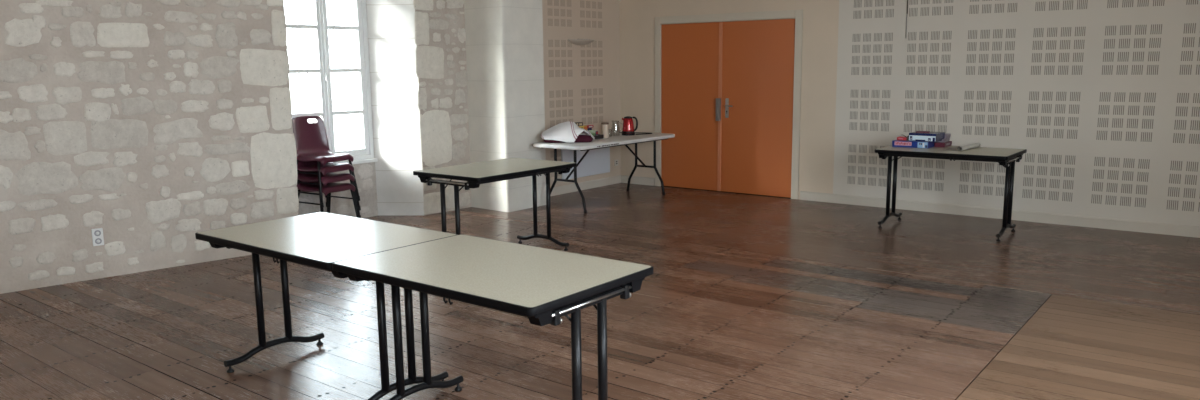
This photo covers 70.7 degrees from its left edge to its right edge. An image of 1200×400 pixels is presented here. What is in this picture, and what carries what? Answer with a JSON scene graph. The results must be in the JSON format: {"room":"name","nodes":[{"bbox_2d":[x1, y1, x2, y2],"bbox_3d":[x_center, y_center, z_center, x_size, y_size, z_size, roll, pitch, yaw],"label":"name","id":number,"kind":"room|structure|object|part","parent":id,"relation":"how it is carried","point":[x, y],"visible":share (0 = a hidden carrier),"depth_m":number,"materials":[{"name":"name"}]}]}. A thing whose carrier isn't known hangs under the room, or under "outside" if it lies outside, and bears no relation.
{"room":"community hall","nodes":[
{"label":"community hall","id":0,"kind":"room"},
{"bbox_2d":[0,0,298,293],"bbox_3d":[-5.253,-0.830,5.290,6.716,3.150,0.986,-9,12,-42],"label":"stone wall","id":1,"kind":"structure","parent":0,"point":[154,125],"depth_m":6.36,"materials":[{"name":"stone"}]},
{"bbox_2d":[91,228,103,245],"bbox_3d":[-3.717,0.274,6.261,0.072,0.128,0.014,-9,12,-41],"label":"wall socket","id":2,"kind":"object","parent":1,"relation":"attached to","point":[97,234],"visible":1,"depth_m":6.25,"materials":[{"name":"white plastic"}]},
{"bbox_2d":[94,230,100,235],"bbox_3d":[-3.713,0.245,6.252,0.045,0.045,0.002,-9,12,-41],"label":"socket","id":3,"kind":"object","parent":2,"relation":"attached to","point":[97,233],"depth_m":6.25,"materials":[{"name":"white plastic"}]},
{"bbox_2d":[95,238,101,243],"bbox_3d":[-3.713,0.305,6.261,0.045,0.045,0.002,-9,12,-41],"label":"socket","id":4,"kind":"object","parent":2,"relation":"attached to","point":[98,241],"depth_m":6.26,"materials":[{"name":"white plastic"}]},
{"bbox_2d":[353,0,361,147],"bbox_3d":[-2.773,-1.434,8.230,0.160,2.230,1.063,6,12,38],"label":"trim","id":5,"kind":"structure","parent":1,"relation":"attached to","point":[353,0],"depth_m":8.72,"materials":[{"name":"white paint"}]},
{"bbox_2d":[298,162,377,217],"bbox_3d":[-2.466,-1.300,8.005,0.941,3.150,1.645,6,12,38],"label":"wall","id":6,"kind":"structure","parent":0,"point":[365,173],"depth_m":8.57,"materials":[{"name":"beige stone"}]},
{"bbox_2d":[286,0,423,215],"bbox_3d":[-2.433,-1.347,8.296,0.632,3.150,1.540,6,12,38],"label":"window","id":7,"kind":"structure","parent":6,"relation":"attached to","point":[365,154],"depth_m":8.58,"materials":[{"name":"white paint"}]},
{"bbox_3d":[-2.823,-1.408,7.992,0.046,2.081,0.461,6,12,38],"label":"sash","id":8,"kind":"part","parent":7,"relation":"part of","materials":[{"name":"glass"}]},
{"bbox_3d":[-2.536,-1.470,8.355,0.046,2.081,0.461,6,12,38],"label":"sash","id":9,"kind":"part","parent":7,"relation":"part of","materials":[{"name":"glass"}]},
{"bbox_3d":[-2.681,-1.441,8.174,0.062,2.180,1.030,6,12,38],"label":"frame","id":10,"kind":"part","parent":7,"relation":"part of","materials":[{"name":"white paint"}]},
{"bbox_3d":[-2.657,-0.346,8.342,0.090,0.034,1.070,6,12,38],"label":"sill","id":11,"kind":"part","parent":7,"relation":"part of","materials":[{"name":"white paint"}]},
{"bbox_2d":[413,0,471,215],"bbox_3d":[-1.691,-1.445,8.848,0.191,3.150,0.743,6,12,38],"label":"wall","id":12,"kind":"structure","parent":0,"point":[440,35],"depth_m":8.82,"materials":[{"name":"stone"}]},
{"bbox_2d":[464,0,545,211],"bbox_3d":[-1.055,-1.494,9.105,0.672,3.150,0.608,6,12,38],"label":"wall pier","id":13,"kind":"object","parent":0,"point":[505,60],"visible":0.91,"depth_m":8.93,"materials":[{"name":"paint"}]},
{"bbox_2d":[542,0,620,187],"bbox_3d":[-0.402,-1.682,10.228,0.300,3.150,2.050,6,12,38],"label":"wall","id":14,"kind":"structure","parent":0,"point":[582,83],"depth_m":10.24,"materials":[{"name":"beige paint"}]},
{"bbox_2d":[567,39,593,45],"bbox_3d":[-0.189,-1.888,10.120,0.130,0.075,0.470,6,12,38],"label":"wall lamp","id":15,"kind":"object","parent":14,"relation":"attached to","point":[579,42],"depth_m":10.05,"materials":[{"name":"paint"}]},
{"bbox_2d":[561,147,609,178],"bbox_3d":[-0.174,-0.494,10.410,0.050,0.400,0.920,6,12,38],"label":"heater","id":16,"kind":"object","parent":14,"relation":"attached to","point":[596,161],"visible":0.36,"depth_m":10.43,"materials":[{"name":"white metal"}]},
{"bbox_2d":[550,175,620,195],"bbox_3d":[-0.298,-0.154,10.329,0.014,0.098,1.870,6,12,38],"label":"baseboard","id":17,"kind":"structure","parent":14,"relation":"attached to","point":[585,185],"depth_m":10.49,"materials":[{"name":"paint"}]},
{"bbox_2d":[0,183,1199,399],"bbox_3d":[-0.466,0.901,4.735,10.750,0.200,11.650,6,12,38],"label":"floor","id":18,"kind":"structure","parent":0,"point":[745,297],"depth_m":5.17,"materials":[{"name":"brown wood"}]},
{"bbox_2d":[195,212,457,399],"bbox_3d":[-1.333,0.527,4.168,1.126,0.739,0.731,6,12,38],"label":"folding table","id":19,"kind":"object","parent":18,"relation":"on","point":[319,240],"visible":0.75,"depth_m":4.02,"materials":[{"name":"beige laminate"}]},
{"bbox_3d":[-1.784,0.484,4.419,0.037,0.582,0.037,6,12,38],"label":"leg","id":20,"kind":"part","parent":19,"relation":"part of","materials":[{"name":"black metal"}]},
{"bbox_3d":[-1.337,0.206,4.117,1.000,0.030,0.608,6,12,38],"label":"under frame","id":21,"kind":"part","parent":19,"relation":"part of","materials":[{"name":"black metal"}]},
{"bbox_3d":[-1.689,0.464,4.539,0.037,0.582,0.037,6,12,38],"label":"leg","id":22,"kind":"part","parent":19,"relation":"part of","materials":[{"name":"black metal"}]},
{"bbox_3d":[-0.977,0.576,3.796,0.037,0.582,0.037,6,12,38],"label":"leg","id":23,"kind":"part","parent":19,"relation":"part of","materials":[{"name":"black metal"}]},
{"bbox_3d":[-0.882,0.555,3.915,0.037,0.582,0.037,6,12,38],"label":"leg","id":24,"kind":"part","parent":19,"relation":"part of","materials":[{"name":"black metal"}]},
{"bbox_2d":[297,179,357,217],"bbox_3d":[-2.593,-0.098,7.939,0.478,0.803,0.460,5,11,32],"label":"chair","id":25,"kind":"object","parent":18,"relation":"on","point":[332,187],"visible":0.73,"depth_m":7.85,"materials":[{"name":"red plastic"}]},
{"bbox_2d":[297,171,360,217],"bbox_3d":[-2.594,-0.190,7.925,0.478,0.803,0.460,5,11,32],"label":"chair","id":26,"kind":"object","parent":25,"relation":"on","point":[330,177],"visible":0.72,"depth_m":7.83,"materials":[{"name":"red plastic"}]},
{"bbox_2d":[297,161,360,211],"bbox_3d":[-2.595,-0.282,7.910,0.478,0.803,0.460,5,11,32],"label":"chair","id":27,"kind":"object","parent":26,"relation":"on","point":[305,166],"visible":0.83,"depth_m":7.82,"materials":[{"name":"red plastic"}]},
{"bbox_2d":[292,116,359,207],"bbox_3d":[-2.596,-0.374,7.895,0.478,0.803,0.460,5,11,32],"label":"chair","id":28,"kind":"object","parent":27,"relation":"on","point":[311,140],"visible":0.94,"depth_m":7.93,"materials":[{"name":"red plastic"}]},
{"bbox_3d":[-2.543,-0.165,7.684,0.030,0.416,0.154,-4,10,-19],"label":"leg","id":29,"kind":"part","parent":28,"relation":"part of","materials":[{"name":"black metal"}]},
{"bbox_3d":[-2.354,-0.215,7.979,0.154,0.416,0.029,-2,9,-6],"label":"leg","id":30,"kind":"part","parent":28,"relation":"part of","materials":[{"name":"black metal"}]},
{"bbox_3d":[-2.353,-0.122,7.994,0.154,0.416,0.029,-2,9,-6],"label":"leg","id":31,"kind":"part","parent":27,"relation":"part of","materials":[{"name":"black metal"}]},
{"bbox_3d":[-2.352,-0.030,8.009,0.154,0.416,0.029,-2,9,-6],"label":"leg","id":32,"kind":"part","parent":26,"relation":"part of","materials":[{"name":"black metal"}]},
{"bbox_3d":[-2.618,0.038,8.196,0.038,0.417,0.190,-6,10,-28],"label":"leg","id":33,"kind":"part","parent":25,"relation":"part of","materials":[{"name":"black metal"}]},
{"bbox_3d":[-2.351,0.062,8.024,0.154,0.416,0.029,-2,9,-6],"label":"leg","id":34,"kind":"part","parent":25,"relation":"part of","materials":[{"name":"black metal"}]},
{"bbox_2d":[332,235,652,399],"bbox_3d":[-0.441,0.627,3.479,1.126,0.742,0.731,6,12,38],"label":"folding table","id":35,"kind":"object","parent":18,"relation":"on","point":[541,285],"visible":1,"depth_m":3.29,"materials":[{"name":"beige laminate"}]},
{"bbox_3d":[-0.892,0.583,3.729,0.037,0.582,0.037,6,12,38],"label":"leg","id":36,"kind":"part","parent":35,"relation":"part of","materials":[{"name":"black metal"}]},
{"bbox_3d":[-0.797,0.562,3.849,0.037,0.582,0.037,6,12,38],"label":"leg","id":37,"kind":"part","parent":35,"relation":"part of","materials":[{"name":"black metal"}]},
{"bbox_3d":[-0.445,0.304,3.427,1.000,0.030,0.608,6,12,38],"label":"under frame","id":38,"kind":"part","parent":35,"relation":"part of","materials":[{"name":"black metal"}]},
{"bbox_3d":[-0.085,0.674,3.106,0.037,0.582,0.037,6,12,38],"label":"leg","id":39,"kind":"part","parent":35,"relation":"part of","materials":[{"name":"black metal"}]},
{"bbox_3d":[-0.036,0.376,3.115,0.036,0.028,0.540,6,12,38],"label":"rail","id":40,"kind":"part","parent":35,"relation":"part of","materials":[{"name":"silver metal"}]},
{"bbox_3d":[0.010,0.653,3.225,0.037,0.582,0.037,6,12,38],"label":"leg","id":41,"kind":"part","parent":35,"relation":"part of","materials":[{"name":"black metal"}]},
{"bbox_2d":[413,158,576,250],"bbox_3d":[-0.810,0.101,6.775,0.731,0.739,1.126,6,12,38],"label":"folding table","id":42,"kind":"object","parent":18,"relation":"on","point":[475,174],"visible":0.78,"depth_m":6.56,"materials":[{"name":"beige laminate"}]},
{"bbox_3d":[-1.186,0.154,6.423,0.037,0.582,0.037,6,12,38],"label":"leg","id":43,"kind":"part","parent":42,"relation":"part of","materials":[{"name":"black metal"}]},
{"bbox_3d":[-1.132,-0.126,6.325,0.540,0.028,0.036,6,12,38],"label":"rail","id":44,"kind":"part","parent":42,"relation":"part of","materials":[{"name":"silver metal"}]},
{"bbox_3d":[-1.064,0.168,6.329,0.037,0.582,0.037,6,12,38],"label":"leg","id":45,"kind":"part","parent":42,"relation":"part of","materials":[{"name":"black metal"}]},
{"bbox_3d":[-0.814,-0.221,6.723,0.608,0.030,1.000,6,12,38],"label":"under frame","id":46,"kind":"part","parent":42,"relation":"part of","materials":[{"name":"black metal"}]},
{"bbox_3d":[-0.556,0.018,7.219,0.037,0.582,0.037,6,12,38],"label":"leg","id":47,"kind":"part","parent":42,"relation":"part of","materials":[{"name":"black metal"}]},
{"bbox_3d":[-0.434,0.032,7.125,0.037,0.582,0.037,6,12,38],"label":"leg","id":48,"kind":"part","parent":42,"relation":"part of","materials":[{"name":"black metal"}]},
{"bbox_2d":[533,132,674,212],"bbox_3d":[0.089,-0.336,9.508,0.681,0.713,1.790,6,12,38],"label":"folding table","id":49,"kind":"object","parent":18,"relation":"on","point":[617,139],"visible":0.9,"depth_m":9.10,"materials":[{"name":"white plastic"}]},
{"bbox_3d":[-0.520,-0.242,9.061,0.157,0.663,0.030,6,12,38],"label":"leg","id":50,"kind":"part","parent":49,"relation":"part of","materials":[{"name":"black metal"}]},
{"bbox_2d":[543,139,564,142],"bbox_3d":[-0.475,-0.657,9.063,0.266,0.072,0.211,0,9,2],"label":"bag","id":51,"kind":"object","parent":49,"relation":"on","point":[544,140],"visible":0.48,"depth_m":8.98,"materials":[{"name":"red fabric"}]},
{"bbox_2d":[541,121,594,142],"bbox_3d":[-0.340,-0.733,9.039,0.576,0.211,0.323,-1,9,-1],"label":"tea towel","id":52,"kind":"object","parent":49,"relation":"on","point":[568,131],"visible":0.99,"depth_m":8.96,"materials":[{"name":"white fabric"}]},
{"bbox_3d":[-0.207,-0.207,8.819,0.157,0.663,0.030,6,12,38],"label":"leg","id":53,"kind":"part","parent":49,"relation":"part of","materials":[{"name":"black metal"}]},
{"bbox_2d":[575,135,592,141],"bbox_3d":[-0.201,-0.660,9.063,0.248,0.072,0.172,-1,9,-1],"label":"bag","id":54,"kind":"object","parent":49,"relation":"on","point":[581,138],"visible":0.65,"depth_m":8.99,"materials":[{"name":"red fabric"}]},
{"bbox_2d":[593,134,603,139],"bbox_3d":[-0.146,-0.702,9.414,0.240,0.042,0.300,6,12,38],"label":"serving tray","id":55,"kind":"object","parent":49,"relation":"on","point":[599,136],"visible":0.21,"depth_m":9.40,"materials":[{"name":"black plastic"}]},
{"bbox_3d":[-0.239,-0.732,9.436,0.101,0.080,0.150,6,12,38],"label":"carton","id":56,"kind":"object","parent":55,"relation":"on","visible":0},
{"bbox_3d":[-0.233,-0.799,9.434,0.091,0.052,0.190,6,11,36],"label":"carton","id":57,"kind":"object","parent":56,"relation":"on","visible":0},
{"bbox_2d":[574,122,582,125],"bbox_3d":[-0.257,-0.843,9.413,0.071,0.040,0.130,7,12,39],"label":"carton","id":58,"kind":"object","parent":57,"relation":"on","point":[576,123],"visible":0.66,"depth_m":9.41,"materials":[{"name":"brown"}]},
{"bbox_2d":[601,122,608,137],"bbox_3d":[0.058,-0.783,9.502,0.084,0.171,0.084,6,12,38],"label":"storage jar","id":59,"kind":"object","parent":49,"relation":"on","point":[605,127],"visible":1,"depth_m":9.47,"materials":[{"name":"beige"}]},
{"bbox_3d":[0.085,-0.641,9.459,0.564,0.018,1.600,6,12,38],"label":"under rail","id":60,"kind":"part","parent":49,"relation":"part of","materials":[{"name":"white plastic"}]},
{"bbox_2d":[622,116,637,135],"bbox_3d":[0.333,-0.866,9.844,0.167,0.218,0.154,-8,12,-39],"label":"electric kettle","id":61,"kind":"object","parent":49,"relation":"on","point":[628,129],"visible":1,"depth_m":9.79,"materials":[{"name":"red plastic"}]},
{"bbox_3d":[0.408,-0.887,9.836,0.067,0.168,0.023,-1,9,0],"label":"handle","id":62,"kind":"part","parent":61,"relation":"part of","materials":[{"name":"black plastic"}]},
{"bbox_3d":[0.385,-0.437,10.203,0.157,0.663,0.030,6,12,38],"label":"leg","id":63,"kind":"part","parent":49,"relation":"part of","materials":[{"name":"black metal"}]},
{"bbox_3d":[0.698,-0.402,9.961,0.157,0.663,0.030,6,12,38],"label":"leg","id":64,"kind":"part","parent":49,"relation":"part of","materials":[{"name":"black metal"}]},
{"bbox_2d":[875,145,1026,241],"bbox_3d":[3.164,-0.093,7.694,1.126,0.739,0.731,7,12,38],"label":"folding table","id":65,"kind":"object","parent":18,"relation":"on","point":[1006,157],"visible":0.97,"depth_m":7.45,"materials":[{"name":"beige laminate"}]},
{"bbox_3d":[2.714,-0.137,7.947,0.037,0.582,0.037,7,12,38],"label":"leg","id":66,"kind":"part","parent":65,"relation":"part of","materials":[{"name":"black metal"}]},
{"bbox_3d":[2.809,-0.157,8.066,0.037,0.582,0.037,7,12,38],"label":"leg","id":67,"kind":"part","parent":65,"relation":"part of","materials":[{"name":"black metal"}]},
{"bbox_2d":[892,140,934,147],"bbox_3d":[2.944,-0.531,7.921,0.329,0.058,0.295,6,11,36],"label":"board game box","id":68,"kind":"object","parent":65,"relation":"on","point":[895,143],"visible":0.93,"depth_m":7.80,"materials":[{"name":"blue cardboard"}]},
{"bbox_2d":[897,136,906,140],"bbox_3d":[2.845,-0.578,7.941,0.089,0.028,0.105,5,11,32],"label":"game box","id":69,"kind":"object","parent":68,"relation":"on","point":[899,137],"visible":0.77,"depth_m":7.90,"materials":[{"name":"red cardboard"}]},
{"bbox_2d":[917,142,927,147],"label":"print","id":70,"kind":"object","parent":68,"relation":"attached to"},
{"bbox_2d":[909,132,944,141],"bbox_3d":[3.035,-0.590,7.858,0.249,0.074,0.247,7,12,39],"label":"board game box","id":71,"kind":"object","parent":68,"relation":"on","point":[913,136],"visible":0.96,"depth_m":7.77,"materials":[{"name":"blue"}]},
{"bbox_2d":[909,135,935,140],"bbox_3d":[2.958,-0.567,7.767,0.241,0.047,0.002,7,12,39],"label":"print","id":72,"kind":"object","parent":71,"relation":"on","point":[911,137],"depth_m":7.76,"materials":[{"name":"white paper"}]},
{"bbox_3d":[3.160,-0.415,7.642,1.000,0.030,0.608,7,12,38],"label":"under frame","id":73,"kind":"part","parent":65,"relation":"part of","materials":[{"name":"black metal"}]},
{"bbox_2d":[934,141,951,146],"bbox_3d":[3.204,-0.523,7.898,0.094,0.042,0.224,6,12,38],"label":"board game box","id":74,"kind":"object","parent":65,"relation":"on","point":[949,143],"visible":0.94,"depth_m":7.83,"materials":[{"name":"red cardboard"}]},
{"bbox_3d":[3.206,-0.559,7.903,0.079,0.028,0.174,6,11,34],"label":"board game box","id":75,"kind":"object","parent":74,"relation":"on","visible":0},
{"bbox_2d":[944,133,950,138],"bbox_3d":[3.238,-0.599,7.922,0.054,0.042,0.124,6,12,38],"label":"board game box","id":76,"kind":"object","parent":75,"relation":"on","point":[947,135],"visible":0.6,"depth_m":7.89,"materials":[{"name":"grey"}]},
{"bbox_2d":[944,143,979,150],"bbox_3d":[3.271,-0.486,7.655,0.175,0.043,0.445,8,13,43],"label":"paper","id":77,"kind":"object","parent":65,"relation":"on","point":[974,145],"visible":1,"depth_m":7.58,"materials":[{"name":"grey paper"}]},
{"bbox_3d":[3.518,-0.045,7.320,0.037,0.582,0.037,7,12,38],"label":"leg","id":78,"kind":"part","parent":65,"relation":"part of","materials":[{"name":"black metal"}]},
{"bbox_3d":[3.613,-0.065,7.439,0.037,0.582,0.037,7,12,38],"label":"leg","id":79,"kind":"part","parent":65,"relation":"part of","materials":[{"name":"black metal"}]},
{"bbox_3d":[3.567,-0.343,7.329,0.036,0.028,0.540,7,12,38],"label":"rail","id":80,"kind":"part","parent":65,"relation":"part of","materials":[{"name":"black metal"}]},
{"bbox_2d":[619,0,1199,225],"bbox_3d":[3.666,-1.419,8.306,8.700,3.150,0.200,6,12,38],"label":"wall","id":81,"kind":"structure","parent":0,"point":[1102,97],"depth_m":8.13,"materials":[{"name":"beige paint"}]},
{"bbox_2d":[621,175,654,185],"bbox_3d":[0.487,-0.253,10.885,0.524,0.098,0.014,6,12,38],"label":"baseboard","id":82,"kind":"structure","parent":81,"relation":"attached to","point":[624,178],"depth_m":10.86,"materials":[{"name":"paint"}]},
{"bbox_2d":[655,9,802,198],"bbox_3d":[1.505,-1.138,10.025,2.050,2.104,0.263,6,12,38],"label":"door","id":83,"kind":"structure","parent":81,"relation":"in","point":[728,85],"depth_m":9.92,"materials":[{"name":"paint"}]},
{"bbox_3d":[1.496,-1.082,9.954,0.040,0.230,0.009,6,12,38],"label":"handle plate","id":84,"kind":"part","parent":83,"relation":"part of","materials":[{"name":"silver metal"}]},
{"bbox_2d":[800,191,1199,237],"bbox_3d":[4.571,0.209,7.729,5.880,0.098,0.014,6,12,38],"label":"baseboard","id":85,"kind":"structure","parent":81,"relation":"attached to","point":[1030,216],"depth_m":8.12,"materials":[{"name":"paint"}]},
{"label":"outside","id":86,"kind":"structure","parent":0,"visible":0},
{"bbox_2d":[286,0,356,122],"bbox_3d":[-4.631,-3.169,14.427,6.418,6.065,2.645,-6,11,-31],"label":"bare tree","id":87,"kind":"object","parent":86,"point":[315,90],"visible":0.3,"depth_m":13.67,"materials":[{"name":"grey plant"}]}
]}

